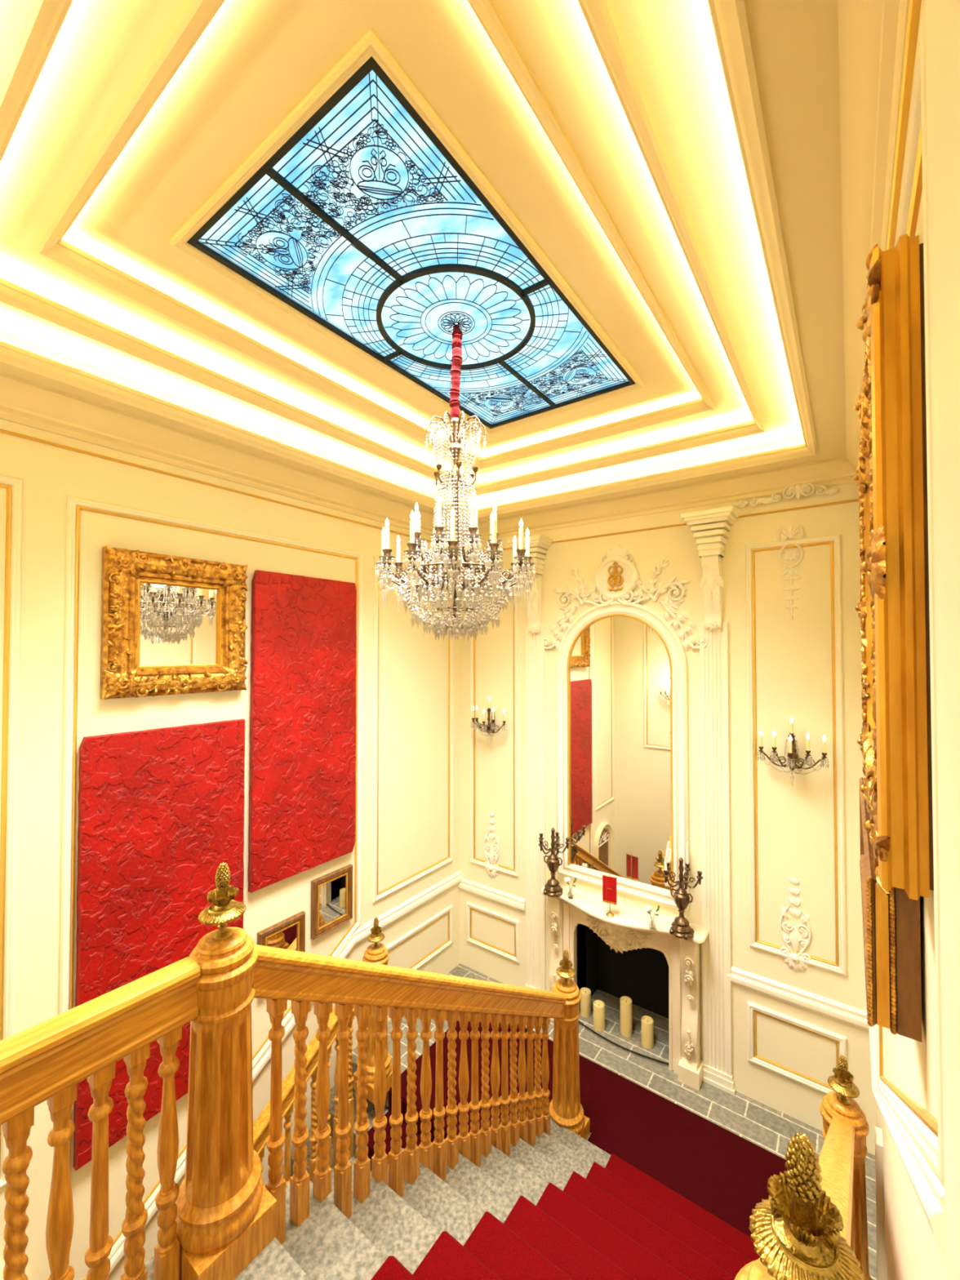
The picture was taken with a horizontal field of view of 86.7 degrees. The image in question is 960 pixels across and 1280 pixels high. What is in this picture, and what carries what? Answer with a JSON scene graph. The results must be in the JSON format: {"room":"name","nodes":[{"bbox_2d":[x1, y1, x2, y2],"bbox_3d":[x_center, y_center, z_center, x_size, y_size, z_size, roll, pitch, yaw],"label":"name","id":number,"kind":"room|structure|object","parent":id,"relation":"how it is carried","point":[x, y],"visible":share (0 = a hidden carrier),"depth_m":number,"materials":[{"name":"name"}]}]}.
{"room":"historic interior","nodes":[
{"label":"historic interior","id":0,"kind":"room"},
{"bbox_2d":[144,1237,311,1279],"bbox_3d":[-0.970,2.010,0.066,1.910,0.184,2.925,-1,-1,36],"label":"floor","id":1,"kind":"structure","parent":0,"point":[273,1262],"depth_m":1.57,"materials":[{"name":"grey stone"}]},
{"bbox_2d":[0,956,200,1279],"bbox_3d":[-1.161,1.455,1.200,0.094,0.967,0.917,-1,-1,36],"label":"gallery balustrade","id":2,"kind":"object","parent":1,"relation":"on","point":[46,1060],"visible":1,"depth_m":1.36,"materials":[{"name":"brown wood"}]},
{"bbox_2d":[174,862,277,1279],"bbox_3d":[-0.838,1.336,1.646,0.266,1.221,0.266,-1,-1,36],"label":"newel post","id":3,"kind":"object","parent":1,"relation":"on","point":[226,1216],"visible":0.99,"depth_m":1.58,"materials":[{"name":"brown wood"}]},
{"bbox_2d":[734,1131,864,1279],"bbox_3d":[0.462,1.319,0.716,0.266,1.221,0.266,-1,-1,36],"label":"finial","id":4,"kind":"object","parent":1,"relation":"on","point":[795,1235],"visible":1,"depth_m":0.71,"materials":[{"name":"gold metal"}]},
{"bbox_2d":[0,418,462,1279],"bbox_3d":[-1.657,2.021,3.860,0.234,7.900,5.050,-1,-1,36],"label":"wall","id":5,"kind":"structure","parent":0,"point":[64,500],"depth_m":3.19,"materials":[{"name":"beige paint"}]},
{"bbox_2d":[0,1262,4,1279],"bbox_3d":[-2.571,4.314,2.362,0.070,2.460,0.720,-1,-1,36],"label":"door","id":6,"kind":"structure","parent":5,"relation":"in","point":[2,1264],"depth_m":2.57,"materials":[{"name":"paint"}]},
{"bbox_2d":[73,719,244,1171],"bbox_3d":[-1.972,1.754,3.232,0.046,2.392,0.958,-1,-1,36],"label":"panel","id":7,"kind":"object","parent":5,"relation":"attached to","point":[160,810],"visible":0.7,"depth_m":3.12,"materials":[{"name":"fabric"}]},
{"bbox_2d":[100,546,248,699],"bbox_3d":[-1.926,-0.094,3.295,0.111,0.896,0.862,-1,-1,36],"label":"gilt mirror","id":8,"kind":"object","parent":5,"relation":"attached to","point":[171,624],"visible":1,"depth_m":3.24,"materials":[{"name":"carved wood"},{"name":"gold leaf"},{"name":"mirror glass"}]},
{"bbox_2d":[139,582,217,665],"bbox_3d":[-1.958,-0.094,3.316,0.010,0.530,0.495,-1,-1,36],"label":"mirror glass","id":9,"kind":"object","parent":8,"relation":"attached to","point":[178,624],"depth_m":3.30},
{"bbox_2d":[257,911,305,951],"bbox_3d":[-1.510,2.384,3.879,0.042,0.455,0.385,-1,-1,36],"label":"mirror","id":10,"kind":"object","parent":5,"relation":"attached to","point":[289,933],"visible":0.49,"depth_m":3.91,"materials":[{"name":"brown wood"}]},
{"bbox_2d":[266,924,297,951],"bbox_3d":[-1.513,2.384,3.881,0.010,0.335,0.265,-1,-1,36],"label":"mirror glass","id":11,"kind":"object","parent":10,"relation":"attached to","point":[286,937],"depth_m":3.90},
{"bbox_2d":[248,569,356,893],"bbox_3d":[-1.378,0.660,4.069,0.046,2.333,0.957,-1,-1,36],"label":"panel","id":12,"kind":"object","parent":5,"relation":"attached to","point":[302,788],"visible":1,"depth_m":3.98,"materials":[{"name":"fabric"}]},
{"bbox_2d":[310,864,352,939],"bbox_3d":[-1.235,2.183,4.261,0.042,0.460,0.400,-1,-1,36],"label":"mirror","id":13,"kind":"object","parent":5,"relation":"attached to","point":[331,893],"visible":1,"depth_m":4.25,"materials":[{"name":"brown wood"}]},
{"bbox_2d":[319,875,345,926],"bbox_3d":[-1.238,2.183,4.263,0.010,0.340,0.280,-1,-1,36],"label":"mirror glass","id":14,"kind":"object","parent":13,"relation":"attached to","point":[332,891],"depth_m":4.25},
{"bbox_2d":[0,0,909,543],"bbox_3d":[-0.111,-1.226,2.794,3.660,0.165,4.650,-1,-1,36],"label":"trim","id":15,"kind":"structure","parent":5,"relation":"attached to","point":[872,33],"depth_m":2.78,"materials":[{"name":"paint"}]},
{"bbox_2d":[0,0,846,524],"bbox_3d":[-0.111,-1.508,2.799,3.860,0.431,4.850,-1,-1,36],"label":"ceiling","id":16,"kind":"structure","parent":0,"point":[677,163],"depth_m":1.91,"materials":[{"name":"paint"}]},
{"bbox_2d":[169,29,644,434],"bbox_3d":[-0.120,-1.727,2.803,1.275,0.054,2.410,-1,-1,36],"label":"window","id":17,"kind":"structure","parent":16,"relation":"attached to","point":[362,218],"depth_m":2.30,"materials":[{"name":"glass"}]},
{"bbox_2d":[374,325,535,640],"bbox_3d":[-0.134,-0.864,2.798,0.862,1.747,0.862,-1,-1,36],"label":"chandelier","id":18,"kind":"object","parent":17,"relation":"hanging from","point":[453,557],"visible":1,"depth_m":2.69,"materials":[{"name":"clear glass"}]},
{"bbox_2d":[381,527,385,555],"bbox_3d":[-0.529,-0.536,2.786,0.023,0.167,0.023,-1,-1,36],"label":"candle","id":19,"kind":"object","parent":18,"relation":"on","point":[383,538],"depth_m":2.78,"materials":[{"name":"white wax"}]},
{"bbox_2d":[384,517,389,549],"bbox_3d":[-0.473,-0.540,2.589,0.023,0.167,0.023,-1,-1,36],"label":"candle","id":20,"kind":"object","parent":18,"relation":"on","point":[387,523],"depth_m":2.58,"materials":[{"name":"white wax"}]},
{"bbox_2d":[396,535,400,562],"bbox_3d":[-0.479,-0.533,2.984,0.023,0.167,0.023,-1,-1,36],"label":"candle","id":21,"kind":"object","parent":18,"relation":"on","point":[398,544],"depth_m":2.97,"materials":[{"name":"white wax"}]},
{"bbox_2d":[409,511,414,542],"bbox_3d":[-0.326,-0.543,2.447,0.023,0.167,0.023,-1,-1,36],"label":"candle","id":22,"kind":"object","parent":18,"relation":"on","point":[411,522],"depth_m":2.44,"materials":[{"name":"white wax"}]},
{"bbox_2d":[414,502,418,532],"bbox_3d":[-0.336,-0.648,2.695,0.023,0.167,0.023,-1,-1,36],"label":"candle","id":23,"kind":"object","parent":18,"relation":"on","point":[416,513],"depth_m":2.69,"materials":[{"name":"white wax"}]},
{"bbox_2d":[417,511,420,537],"bbox_3d":[-0.347,-0.645,2.866,0.023,0.167,0.023,-1,-1,36],"label":"candle","id":24,"kind":"object","parent":18,"relation":"on","point":[418,511],"depth_m":2.86,"materials":[{"name":"white wax"}]},
{"bbox_2d":[436,496,441,526],"bbox_3d":[-0.207,-0.650,2.581,0.023,0.167,0.023,-1,-1,36],"label":"candle","id":25,"kind":"object","parent":18,"relation":"on","point":[438,507],"depth_m":2.57,"materials":[{"name":"white wax"}]},
{"bbox_2d":[450,507,455,541],"bbox_3d":[-0.128,-0.544,2.397,0.023,0.167,0.023,-1,-1,36],"label":"candle","id":26,"kind":"object","parent":18,"relation":"on","point":[452,513],"depth_m":2.39,"materials":[{"name":"white wax"}]},
{"bbox_2d":[398,561,511,640],"bbox_3d":[-0.134,-0.190,2.785,0.624,0.399,0.623,-1,-1,36],"label":"basket","id":27,"kind":"object","parent":18,"relation":"on","point":[459,583],"depth_m":2.65,"materials":[{"name":"clear glass"}]},
{"bbox_2d":[471,496,475,527],"bbox_3d":[-0.035,-0.650,2.592,0.023,0.167,0.023,-1,-1,36],"label":"candle","id":28,"kind":"object","parent":18,"relation":"on","point":[473,508],"depth_m":2.58,"materials":[{"name":"white wax"}]},
{"bbox_2d":[489,512,492,539],"bbox_3d":[0.068,-0.645,2.893,0.023,0.167,0.023,-1,-1,36],"label":"candle","id":29,"kind":"object","parent":18,"relation":"on","point":[491,528],"depth_m":2.89,"materials":[{"name":"white wax"}]},
{"bbox_2d":[491,510,496,543],"bbox_3d":[0.069,-0.543,2.453,0.023,0.167,0.023,-1,-1,36],"label":"candle","id":30,"kind":"object","parent":18,"relation":"on","point":[494,516],"depth_m":2.44,"materials":[{"name":"white wax"}]},
{"bbox_2d":[492,504,497,533],"bbox_3d":[0.079,-0.648,2.721,0.023,0.167,0.023,-1,-1,36],"label":"candle","id":31,"kind":"object","parent":18,"relation":"on","point":[495,508],"depth_m":2.72,"materials":[{"name":"white wax"}]},
{"bbox_2d":[512,535,516,562],"bbox_3d":[0.205,-0.533,2.994,0.023,0.167,0.023,-1,-1,36],"label":"candle","id":32,"kind":"object","parent":18,"relation":"on","point":[514,546],"depth_m":2.99,"materials":[{"name":"white wax"}]},
{"bbox_2d":[519,518,523,549],"bbox_3d":[0.211,-0.540,2.599,0.023,0.167,0.023,-1,-1,36],"label":"candle","id":33,"kind":"object","parent":18,"relation":"on","point":[521,530],"depth_m":2.59,"materials":[{"name":"white wax"}]},
{"bbox_2d":[525,528,529,556],"bbox_3d":[0.261,-0.536,2.797,0.023,0.167,0.023,-1,-1,36],"label":"candle","id":34,"kind":"object","parent":18,"relation":"on","point":[527,538],"depth_m":2.79,"materials":[{"name":"white wax"}]},
{"bbox_2d":[351,963,876,1279],"bbox_3d":[0.949,3.652,4.160,3.660,0.150,2.150,-1,-1,36],"label":"floor","id":35,"kind":"structure","parent":0,"point":[755,1122],"depth_m":3.95,"materials":[{"name":"stone"}]},
{"bbox_2d":[352,916,392,1104],"bbox_3d":[-0.839,2.908,4.096,0.266,1.336,0.266,-1,-1,36],"label":"newel post","id":36,"kind":"object","parent":35,"relation":"on","point":[377,953],"visible":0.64,"depth_m":4.04,"materials":[{"name":"brown wood"}]},
{"bbox_2d":[281,1118,610,1279],"bbox_3d":[0.562,2.918,2.155,1.910,1.572,2.298,-1,-1,36],"label":"flight","id":37,"kind":"object","parent":35,"relation":"on","point":[328,1245],"visible":0.31,"depth_m":2.16,"materials":[{"name":"grey stone"}]},
{"bbox_2d":[252,944,566,1244],"bbox_3d":[-0.109,2.212,2.647,0.094,2.322,2.324,-1,-1,36],"label":"balustrade","id":38,"kind":"object","parent":37,"relation":"on","point":[281,975],"visible":1,"depth_m":2.26,"materials":[{"name":"brown wood"}]},
{"bbox_2d":[370,1153,759,1279],"bbox_3d":[0.265,2.723,1.725,0.940,1.578,3.381,-1,-1,36],"label":"carpet","id":39,"kind":"object","parent":37,"relation":"on","point":[615,1222],"visible":0.89,"depth_m":2.40,"materials":[{"name":"red carpet"}]},
{"bbox_2d":[817,1115,854,1246],"bbox_3d":[1.198,2.199,1.704,0.103,2.314,2.311,-1,-1,36],"label":"balustrade","id":40,"kind":"object","parent":37,"relation":"on","point":[836,1157],"visible":0.31,"depth_m":1.63,"materials":[{"name":"brown wood"}]},
{"bbox_2d":[548,949,590,1140],"bbox_3d":[0.619,2.899,3.653,0.266,1.336,0.266,-1,-1,36],"label":"newel post","id":41,"kind":"object","parent":35,"relation":"on","point":[566,1108],"visible":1,"depth_m":3.59,"materials":[{"name":"brown wood"}]},
{"bbox_2d":[389,1020,786,1236],"bbox_3d":[0.697,3.563,3.748,2.680,0.012,1.195,-1,-1,36],"label":"carpet","id":42,"kind":"object","parent":35,"relation":"on","point":[719,1171],"visible":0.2,"depth_m":3.64,"materials":[{"name":"red carpet"}]},
{"bbox_2d":[578,989,668,1066],"bbox_3d":[1.393,3.572,4.683,0.938,0.028,0.583,-1,-1,36],"label":"hearth stone","id":43,"kind":"object","parent":35,"relation":"on","point":[659,1054],"visible":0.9,"depth_m":4.63,"materials":[{"name":"grey stone"}]},
{"bbox_2d":[579,986,591,1017],"bbox_3d":[1.006,3.454,4.845,0.104,0.220,0.104,-1,-1,36],"label":"pillar candle","id":44,"kind":"object","parent":43,"relation":"on","point":[585,993],"visible":0.99,"depth_m":4.80,"materials":[{"name":"beige wax"}]},
{"bbox_2d":[593,1000,604,1031],"bbox_3d":[1.094,3.451,4.670,0.104,0.220,0.104,-1,-1,36],"label":"pillar candle","id":45,"kind":"object","parent":43,"relation":"on","point":[598,1005],"visible":1,"depth_m":4.63,"materials":[{"name":"beige wax"}]},
{"bbox_2d":[619,995,632,1037],"bbox_3d":[1.323,3.410,4.603,0.106,0.300,0.106,-1,-1,36],"label":"pillar candle","id":46,"kind":"object","parent":43,"relation":"on","point":[626,1030],"visible":1,"depth_m":4.56,"materials":[{"name":"beige wax"}]},
{"bbox_2d":[641,1015,653,1048],"bbox_3d":[1.473,3.447,4.468,0.104,0.220,0.104,-1,-1,36],"label":"pillar candle","id":47,"kind":"object","parent":43,"relation":"on","point":[647,1022],"visible":1,"depth_m":4.43,"materials":[{"name":"beige wax"}]},
{"bbox_2d":[540,883,708,1090],"bbox_3d":[1.340,2.978,4.660,1.472,1.215,0.881,-1,-1,36],"label":"fireplace","id":48,"kind":"object","parent":35,"relation":"on","point":[659,970],"visible":0.93,"depth_m":4.53,"materials":[{"name":"beige stone"}]},
{"bbox_2d":[538,826,570,897],"bbox_3d":[0.693,2.072,4.792,0.309,0.619,0.297,0,-1,25],"label":"candelabrum","id":49,"kind":"object","parent":48,"relation":"on","point":[553,888],"visible":1,"depth_m":4.75,"materials":[{"name":"brown metal"}]},
{"bbox_2d":[564,876,576,899],"bbox_3d":[0.832,2.269,4.672,0.117,0.204,0.056,-1,-1,36],"label":"bud vase","id":50,"kind":"object","parent":48,"relation":"on","point":[567,879],"visible":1,"depth_m":4.66,"materials":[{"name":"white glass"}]},
{"bbox_2d":[602,874,617,917],"bbox_3d":[1.117,2.189,4.367,0.130,0.352,0.068,-1,-1,27],"label":"table flag","id":51,"kind":"object","parent":48,"relation":"on","point":[609,882],"visible":1,"depth_m":4.36,"materials":[{"name":"red fabric"}]},
{"bbox_2d":[540,883,708,944],"bbox_3d":[1.181,2.397,4.452,1.472,0.060,0.341,-1,-1,36],"label":"mantel shelf","id":52,"kind":"object","parent":48,"relation":"attached to","point":[627,916],"depth_m":4.38,"materials":[{"name":"beige stone"}]},
{"bbox_2d":[644,904,659,930],"bbox_3d":[1.408,2.260,4.154,0.117,0.204,0.056,0,-1,19],"label":"bud vase","id":53,"kind":"object","parent":48,"relation":"on","point":[651,926],"visible":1,"depth_m":4.14,"materials":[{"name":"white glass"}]},
{"bbox_2d":[662,841,702,940],"bbox_3d":[1.634,2.019,4.108,0.309,0.699,0.297,-1,-1,42],"label":"candelabrum","id":54,"kind":"object","parent":48,"relation":"on","point":[680,928],"visible":1,"depth_m":4.07,"materials":[{"name":"brown metal"}]},
{"bbox_2d":[664,848,670,870],"bbox_3d":[1.499,1.761,4.072,0.048,0.185,0.023,-1,-1,42],"label":"candle","id":55,"kind":"object","parent":54,"relation":"on","point":[668,851],"depth_m":4.07,"materials":[{"name":"white wax"}]},
{"bbox_2d":[666,841,670,862],"bbox_3d":[1.561,1.764,4.222,0.035,0.184,0.023,-1,-1,42],"label":"candle","id":56,"kind":"object","parent":54,"relation":"on","point":[668,846],"depth_m":4.21,"materials":[{"name":"white wax"}]},
{"bbox_2d":[685,841,688,863],"bbox_3d":[1.716,1.765,4.207,0.024,0.183,0.023,-1,-1,42],"label":"candle","id":57,"kind":"object","parent":54,"relation":"on","point":[686,849],"depth_m":4.20,"materials":[{"name":"white wax"}]},
{"bbox_2d":[819,1054,871,1279],"bbox_3d":[1.935,2.882,2.695,0.266,1.336,0.266,-1,-1,36],"label":"newel post","id":58,"kind":"object","parent":35,"relation":"on","point":[840,1103],"visible":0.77,"depth_m":2.63,"materials":[{"name":"brown wood"}]},
{"bbox_2d":[457,481,875,1155],"bbox_3d":[1.306,2.036,4.681,3.660,7.900,0.234,-1,-1,36],"label":"wall","id":59,"kind":"structure","parent":0,"point":[790,1029],"depth_m":3.95,"materials":[{"name":"beige paint"}]},
{"bbox_2d":[471,697,506,742],"bbox_3d":[0.085,0.853,5.353,0.452,0.522,0.211,-1,-1,36],"label":"wall sconce","id":60,"kind":"object","parent":59,"relation":"attached to","point":[491,727],"visible":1,"depth_m":5.35,"materials":[{"name":"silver metal"}]},
{"bbox_2d":[482,708,484,721],"bbox_3d":[0.039,0.782,5.291,0.023,0.133,0.022,-1,-1,36],"label":"candle","id":61,"kind":"object","parent":60,"relation":"on","point":[483,715],"depth_m":5.28,"materials":[{"name":"beige wax"}]},
{"bbox_2d":[502,708,505,720],"bbox_3d":[0.250,0.771,5.242,0.023,0.133,0.022,-1,-1,36],"label":"candle","id":62,"kind":"object","parent":60,"relation":"on","point":[504,710],"depth_m":5.23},
{"bbox_2d":[484,812,499,878],"bbox_3d":[0.121,2.194,5.420,0.202,0.701,0.057,-1,-1,36],"label":"ornament","id":63,"kind":"object","parent":59,"relation":"attached to","point":[493,873],"visible":1,"depth_m":5.42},
{"bbox_2d":[506,535,552,990],"bbox_3d":[0.494,1.297,5.023,0.380,4.590,0.260,-1,-1,36],"label":"pilaster","id":64,"kind":"object","parent":59,"relation":"attached to","point":[535,766],"visible":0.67,"depth_m":5.09,"materials":[{"name":"white paint"}]},
{"bbox_2d":[555,600,688,911],"bbox_3d":[1.244,0.955,4.614,1.220,2.620,0.048,-1,-1,36],"label":"mirror","id":65,"kind":"object","parent":59,"relation":"attached to","point":[622,706],"visible":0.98,"depth_m":4.59,"materials":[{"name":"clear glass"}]},
{"bbox_2d":[569,616,671,891],"bbox_3d":[1.253,0.973,4.627,0.950,2.385,0.008,-1,-1,36],"label":"mirror glass","id":66,"kind":"object","parent":65,"relation":"attached to","point":[620,667],"depth_m":4.60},
{"bbox_2d":[540,543,708,651],"bbox_3d":[1.243,-0.390,4.638,1.568,0.990,0.060,-1,-1,36],"label":"cartouche","id":67,"kind":"object","parent":59,"relation":"attached to","point":[616,577],"visible":0.99,"depth_m":4.59,"materials":[{"name":"white paint"}]},
{"bbox_2d":[680,506,738,1095],"bbox_3d":[1.844,1.279,4.040,0.380,4.590,0.260,-1,-1,36],"label":"pilaster","id":68,"kind":"object","parent":59,"relation":"attached to","point":[709,528],"visible":1,"depth_m":4.10,"materials":[{"name":"white paint"}]},
{"bbox_2d":[732,482,839,507],"bbox_3d":[2.300,-1.120,3.861,0.700,0.139,0.028,-1,-1,36],"label":"ornament","id":69,"kind":"object","parent":59,"relation":"attached to","point":[797,491],"visible":1,"depth_m":3.82,"materials":[{"name":"beige paint"}]},
{"bbox_2d":[777,524,804,621],"bbox_3d":[2.353,-0.512,3.846,0.215,0.735,0.040,-1,-1,36],"label":"ornament","id":70,"kind":"object","parent":59,"relation":"attached to","point":[791,554],"visible":1,"depth_m":3.85,"materials":[{"name":"beige paint"}]},
{"bbox_2d":[757,715,829,786],"bbox_3d":[2.297,0.823,3.744,0.452,0.522,0.211,-1,-1,36],"label":"wall sconce","id":71,"kind":"object","parent":59,"relation":"attached to","point":[793,756],"visible":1,"depth_m":3.73,"materials":[{"name":"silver metal"}]},
{"bbox_2d":[759,729,762,746],"bbox_3d":[2.138,0.746,3.867,0.023,0.133,0.022,-1,-1,36],"label":"candle","id":72,"kind":"object","parent":71,"relation":"on","point":[761,732],"depth_m":3.86,"materials":[{"name":"beige wax"}]},
{"bbox_2d":[772,729,776,746],"bbox_3d":[2.178,0.728,3.761,0.023,0.133,0.022,-1,-1,36],"label":"candle","id":73,"kind":"object","parent":71,"relation":"on","point":[774,733],"depth_m":3.75,"materials":[{"name":"beige wax"}]},
{"bbox_2d":[788,734,792,753],"bbox_3d":[2.250,0.753,3.682,0.023,0.133,0.022,-1,-1,36],"label":"candle","id":74,"kind":"object","parent":71,"relation":"on","point":[790,739],"depth_m":3.67,"materials":[{"name":"beige wax"}]},
{"bbox_2d":[789,715,793,733],"bbox_3d":[2.306,0.626,3.760,0.023,0.128,0.022,-1,-1,36],"label":"candle","id":75,"kind":"object","parent":71,"relation":"on","point":[791,720],"depth_m":3.75,"materials":[{"name":"beige wax"}]},
{"bbox_2d":[805,732,809,751],"bbox_3d":[2.348,0.726,3.637,0.023,0.133,0.022,-1,-1,36],"label":"candle","id":76,"kind":"object","parent":71,"relation":"on","point":[807,735],"depth_m":3.63,"materials":[{"name":"beige wax"}]},
{"bbox_2d":[822,734,826,752],"bbox_3d":[2.461,0.741,3.632,0.023,0.133,0.022,-1,-1,36],"label":"candle","id":77,"kind":"object","parent":71,"relation":"on","point":[824,738],"depth_m":3.62,"materials":[{"name":"beige wax"}]},
{"bbox_2d":[779,876,811,972],"bbox_3d":[2.352,2.134,3.797,0.202,0.701,0.057,-1,-1,36],"label":"ornament","id":78,"kind":"object","parent":59,"relation":"attached to","point":[794,940],"visible":1,"depth_m":3.79,"materials":[{"name":"beige paint"}]},
{"bbox_2d":[868,0,946,1279],"bbox_3d":[0.951,1.968,0.942,0.234,7.900,6.700,-1,-1,36],"label":"wall","id":79,"kind":"structure","parent":0,"point":[907,1073],"depth_m":0.94,"materials":[{"name":"beige paint"}]},
{"bbox_2d":[875,1126,884,1279],"bbox_3d":[2.089,3.074,2.653,0.030,0.950,0.120,-1,-1,36],"label":"trim","id":80,"kind":"structure","parent":79,"relation":"attached to","point":[878,1132],"depth_m":2.61,"materials":[{"name":"white paint"}]},
{"bbox_2d":[859,777,922,1042],"bbox_3d":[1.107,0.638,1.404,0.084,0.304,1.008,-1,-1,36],"label":"gilt frame","id":81,"kind":"object","parent":79,"relation":"attached to","point":[891,932],"visible":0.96,"depth_m":1.00,"materials":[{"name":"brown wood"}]},
{"bbox_2d":[853,233,933,900],"bbox_3d":[1.075,-0.118,1.371,0.094,1.222,1.322,-1,-1,36],"label":"gilt frame","id":82,"kind":"object","parent":79,"relation":"attached to","point":[895,741],"visible":1,"depth_m":0.87,"materials":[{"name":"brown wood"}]},
{"bbox_2d":[924,0,959,1279],"bbox_3d":[0.393,0.365,0.368,0.025,3.116,0.668,-1,-1,36],"label":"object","id":83,"kind":"structure","parent":79,"relation":"attached to","point":[942,16],"depth_m":0.59,"materials":[{"name":"beige paint"}]},
{"bbox_3d":[-0.170,5.748,2.585,3.660,0.400,4.850,-1,-1,36],"label":"floor","id":84,"kind":"structure","parent":0,"visible":0},
{"bbox_2d":[283,1082,388,1184],"bbox_3d":[-1.292,4.688,2.685,1.750,1.924,2.880,-1,-1,36],"label":"flight","id":85,"kind":"object","parent":84,"relation":"on","point":[371,1111],"visible":0.06,"depth_m":3.99,"materials":[{"name":"grey stone"}]},
{"bbox_2d":[253,1004,358,1186],"bbox_3d":[-1.663,3.847,2.946,0.094,2.584,2.620,-1,-1,36],"label":"balustrade","id":86,"kind":"object","parent":85,"relation":"on","point":[261,1125],"visible":0.27,"depth_m":3.60,"materials":[{"name":"brown wood"}]},
{"bbox_2d":[366,1089,447,1170],"bbox_3d":[-1.177,4.428,2.593,0.950,1.757,2.859,-1,-1,36],"label":"carpet","id":87,"kind":"object","parent":85,"relation":"on","point":[371,1132],"visible":0.16,"depth_m":3.83,"materials":[{"name":"red carpet"}]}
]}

